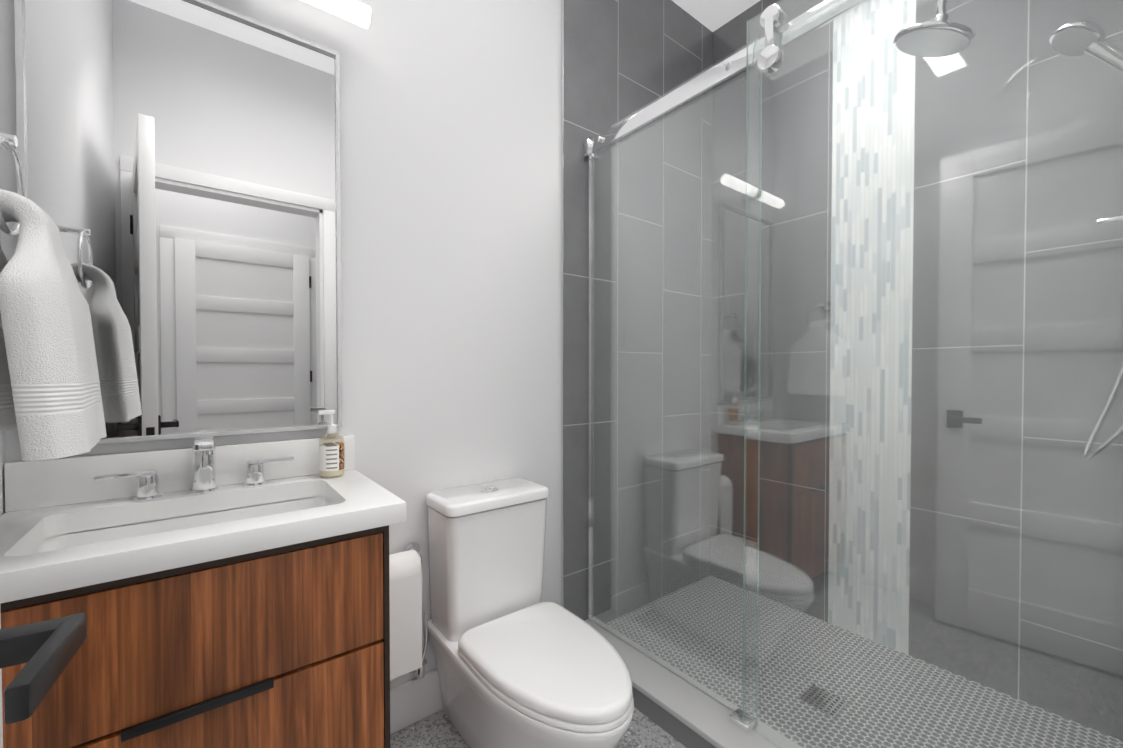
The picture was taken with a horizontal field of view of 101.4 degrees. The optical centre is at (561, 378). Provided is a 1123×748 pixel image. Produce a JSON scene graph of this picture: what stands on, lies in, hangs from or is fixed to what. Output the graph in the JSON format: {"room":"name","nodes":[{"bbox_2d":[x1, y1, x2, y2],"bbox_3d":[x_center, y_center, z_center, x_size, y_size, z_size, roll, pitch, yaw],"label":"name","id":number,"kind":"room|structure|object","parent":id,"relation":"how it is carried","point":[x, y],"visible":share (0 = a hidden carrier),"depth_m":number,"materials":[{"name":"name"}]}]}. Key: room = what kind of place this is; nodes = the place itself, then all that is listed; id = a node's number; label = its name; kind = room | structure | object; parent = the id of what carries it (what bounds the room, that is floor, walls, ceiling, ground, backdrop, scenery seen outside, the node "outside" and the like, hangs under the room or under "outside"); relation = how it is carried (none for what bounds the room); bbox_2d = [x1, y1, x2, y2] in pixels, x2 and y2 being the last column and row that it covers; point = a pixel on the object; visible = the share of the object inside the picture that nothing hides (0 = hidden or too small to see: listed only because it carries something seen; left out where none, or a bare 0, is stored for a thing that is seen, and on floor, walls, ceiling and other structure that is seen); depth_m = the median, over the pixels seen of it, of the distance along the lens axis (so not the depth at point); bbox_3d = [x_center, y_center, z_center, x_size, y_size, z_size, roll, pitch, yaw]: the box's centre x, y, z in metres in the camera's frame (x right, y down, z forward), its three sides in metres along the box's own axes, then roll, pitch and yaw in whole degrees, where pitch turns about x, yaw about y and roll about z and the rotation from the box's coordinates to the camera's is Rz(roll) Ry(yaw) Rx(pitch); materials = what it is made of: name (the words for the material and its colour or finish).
{"room":"bathroom","nodes":[
{"label":"bathroom","id":0,"kind":"room"},
{"bbox_2d":[0,229,5,515],"bbox_3d":[-0.659,-0.336,0.214,0.120,2.930,1.760,-1,1,-38],"label":"wall","id":1,"kind":"structure","parent":0,"point":[2,481],"depth_m":0.94,"materials":[{"name":"white paint"}]},
{"bbox_2d":[0,132,24,235],"bbox_3d":[-0.917,-0.320,0.716,0.090,0.178,0.153,-1,1,-38],"label":"towel ring","id":2,"kind":"object","parent":1,"relation":"attached to","point":[9,142],"visible":0.88,"depth_m":0.75,"materials":[{"name":"silver metal"}]},
{"bbox_2d":[0,189,106,460],"bbox_3d":[-0.880,-0.090,0.749,0.177,0.412,0.300,-1,1,-38],"label":"hanging towel","id":3,"kind":"object","parent":2,"relation":"hanging from","point":[51,405],"visible":1,"depth_m":0.69,"materials":[{"name":"white fabric"}]},
{"bbox_2d":[0,0,560,687],"bbox_3d":[-0.212,-0.359,1.754,2.720,2.930,0.120,-1,1,-38],"label":"wall","id":4,"kind":"structure","parent":0,"point":[450,144],"depth_m":1.53,"materials":[{"name":"white paint"}]},
{"bbox_2d":[14,0,341,443],"bbox_3d":[-0.880,-0.391,1.138,0.611,1.068,0.024,-1,1,-38],"label":"mirror","id":5,"kind":"object","parent":4,"relation":"attached to","point":[179,160],"visible":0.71,"depth_m":1.12,"materials":[{"name":"silver metal"}]},
{"bbox_2d":[302,0,370,28],"bbox_3d":[-0.824,-1.024,1.123,0.660,0.060,0.102,-1,1,-38],"label":"sconce","id":6,"kind":"object","parent":4,"relation":"attached to","point":[356,12],"visible":1,"depth_m":1.26,"materials":[{"name":"white"}]},
{"bbox_2d":[389,542,421,679],"bbox_3d":[-0.482,0.690,1.396,0.154,0.334,0.136,-1,1,-38],"label":"toilet paper","id":7,"kind":"object","parent":4,"relation":"attached to","point":[405,584],"visible":0.88,"depth_m":1.34,"materials":[{"name":"white paper"}]},
{"bbox_2d":[390,669,442,734],"bbox_3d":[-0.303,1.038,1.620,0.774,0.140,0.014,-1,1,-38],"label":"baseboard","id":8,"kind":"structure","parent":4,"relation":"attached to","point":[414,700],"depth_m":1.47,"materials":[{"name":"white"}]},
{"bbox_2d":[409,610,427,678],"bbox_3d":[-0.456,0.845,1.460,0.060,0.211,0.071,-1,1,-38],"label":"supply valve","id":9,"kind":"object","parent":4,"relation":"attached to","point":[420,673],"visible":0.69,"depth_m":1.45,"materials":[{"name":"silver metal"}]},
{"bbox_2d":[561,0,712,623],"bbox_3d":[0.391,-0.365,2.141,0.990,2.930,0.012,-1,1,-38],"label":"wall tile","id":10,"kind":"structure","parent":4,"relation":"attached to","point":[621,60],"depth_m":2.08,"materials":[{"name":"grey tile"}]},
{"bbox_2d":[713,0,1122,740],"bbox_3d":[1.303,-0.360,1.820,0.011,2.930,1.640,-1,1,-38],"label":"wall tile","id":11,"kind":"structure","parent":4,"relation":"attached to","point":[730,37],"depth_m":1.71,"materials":[{"name":"grey tile"}]},
{"bbox_2d":[893,0,975,56],"bbox_3d":[1.250,-1.097,1.170,0.202,0.288,0.676,-1,1,-38],"label":"shower head","id":12,"kind":"object","parent":11,"relation":"attached to","point":[924,42],"depth_m":1.34},
{"bbox_2d":[1049,18,1122,458],"bbox_3d":[1.446,-0.356,1.122,0.360,1.140,0.132,1,1,44],"label":"shower","id":13,"kind":"object","parent":11,"relation":"attached to","point":[1102,54],"depth_m":1.18,"materials":[{"name":"silver metal"}]},
{"bbox_2d":[390,707,685,747],"bbox_3d":[0.671,1.173,0.646,2.720,0.100,2.990,-1,1,-38],"label":"floor","id":14,"kind":"structure","parent":0,"point":[437,730],"depth_m":1.43,"materials":[{"name":"stone"}]},
{"bbox_2d":[0,410,405,747],"bbox_3d":[-0.746,0.604,0.990,0.674,1.028,0.448,-1,1,-38],"label":"bathroom vanity","id":15,"kind":"object","parent":14,"relation":"on","point":[230,596],"visible":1,"depth_m":0.88,"materials":[{"name":"brown"}]},
{"bbox_2d":[31,496,330,553],"bbox_3d":[-0.750,0.367,0.968,0.524,0.102,0.299,-1,1,-38],"label":"basin","id":16,"kind":"object","parent":15,"relation":"in","point":[105,531],"depth_m":1.04,"materials":[{"name":"white ceramic"}]},
{"bbox_2d":[94,436,293,500],"bbox_3d":[-0.824,0.206,1.059,0.374,0.131,0.167,-1,1,-38],"label":"faucet","id":17,"kind":"object","parent":15,"relation":"on","point":[211,472],"depth_m":1.10,"materials":[{"name":"silver metal"}]},
{"bbox_2d":[426,478,633,747],"bbox_3d":[-0.082,0.740,1.337,0.378,0.744,0.716,-1,1,-38],"label":"toilet","id":18,"kind":"object","parent":14,"relation":"on","point":[519,663],"visible":1,"depth_m":1.36,"materials":[{"name":"white ceramic"}]},
{"bbox_2d":[585,617,802,747],"bbox_3d":[0.568,1.069,1.268,0.172,0.090,1.620,-1,1,-38],"label":"curb","id":19,"kind":"object","parent":14,"relation":"on","point":[684,712],"depth_m":1.45,"materials":[{"name":"white stone"}]},
{"bbox_2d":[583,0,1122,747],"bbox_3d":[0.593,0.004,1.272,0.069,2.040,1.619,-1,1,-38],"label":"glass shower door","id":20,"kind":"structure","parent":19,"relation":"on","point":[765,54],"depth_m":1.13,"materials":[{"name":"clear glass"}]},
{"bbox_2d":[607,575,1122,747],"bbox_3d":[0.965,1.092,1.579,0.847,0.035,1.620,-1,1,-38],"label":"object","id":21,"kind":"structure","parent":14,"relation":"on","point":[825,645],"depth_m":1.62,"materials":[{"name":"tile"}]},
{"bbox_2d":[799,685,847,717],"bbox_3d":[0.873,1.074,1.532,0.110,0.002,0.110,-1,1,-38],"label":"floor drain","id":22,"kind":"object","parent":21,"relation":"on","point":[826,700],"depth_m":1.53,"materials":[{"name":"silver metal"}]},
{"bbox_2d":[672,0,759,31],"bbox_3d":[0.277,-1.852,0.293,3.720,0.100,2.990,-1,1,-38],"label":"ceiling","id":23,"kind":"structure","parent":0,"point":[712,15],"depth_m":2.28,"materials":[{"name":"white paint"}]},
{"bbox_3d":[0.283,-1.381,-0.107,0.810,0.830,0.120,-1,1,-38],"label":"wall","id":24,"kind":"structure","parent":0,"visible":0},
{"bbox_2d":[0,609,86,747],"bbox_3d":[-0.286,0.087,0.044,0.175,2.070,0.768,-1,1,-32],"label":"door handle","id":25,"kind":"object","parent":24,"relation":"in","point":[46,650],"depth_m":0.34,"materials":[{"name":"black metal"}]}
]}

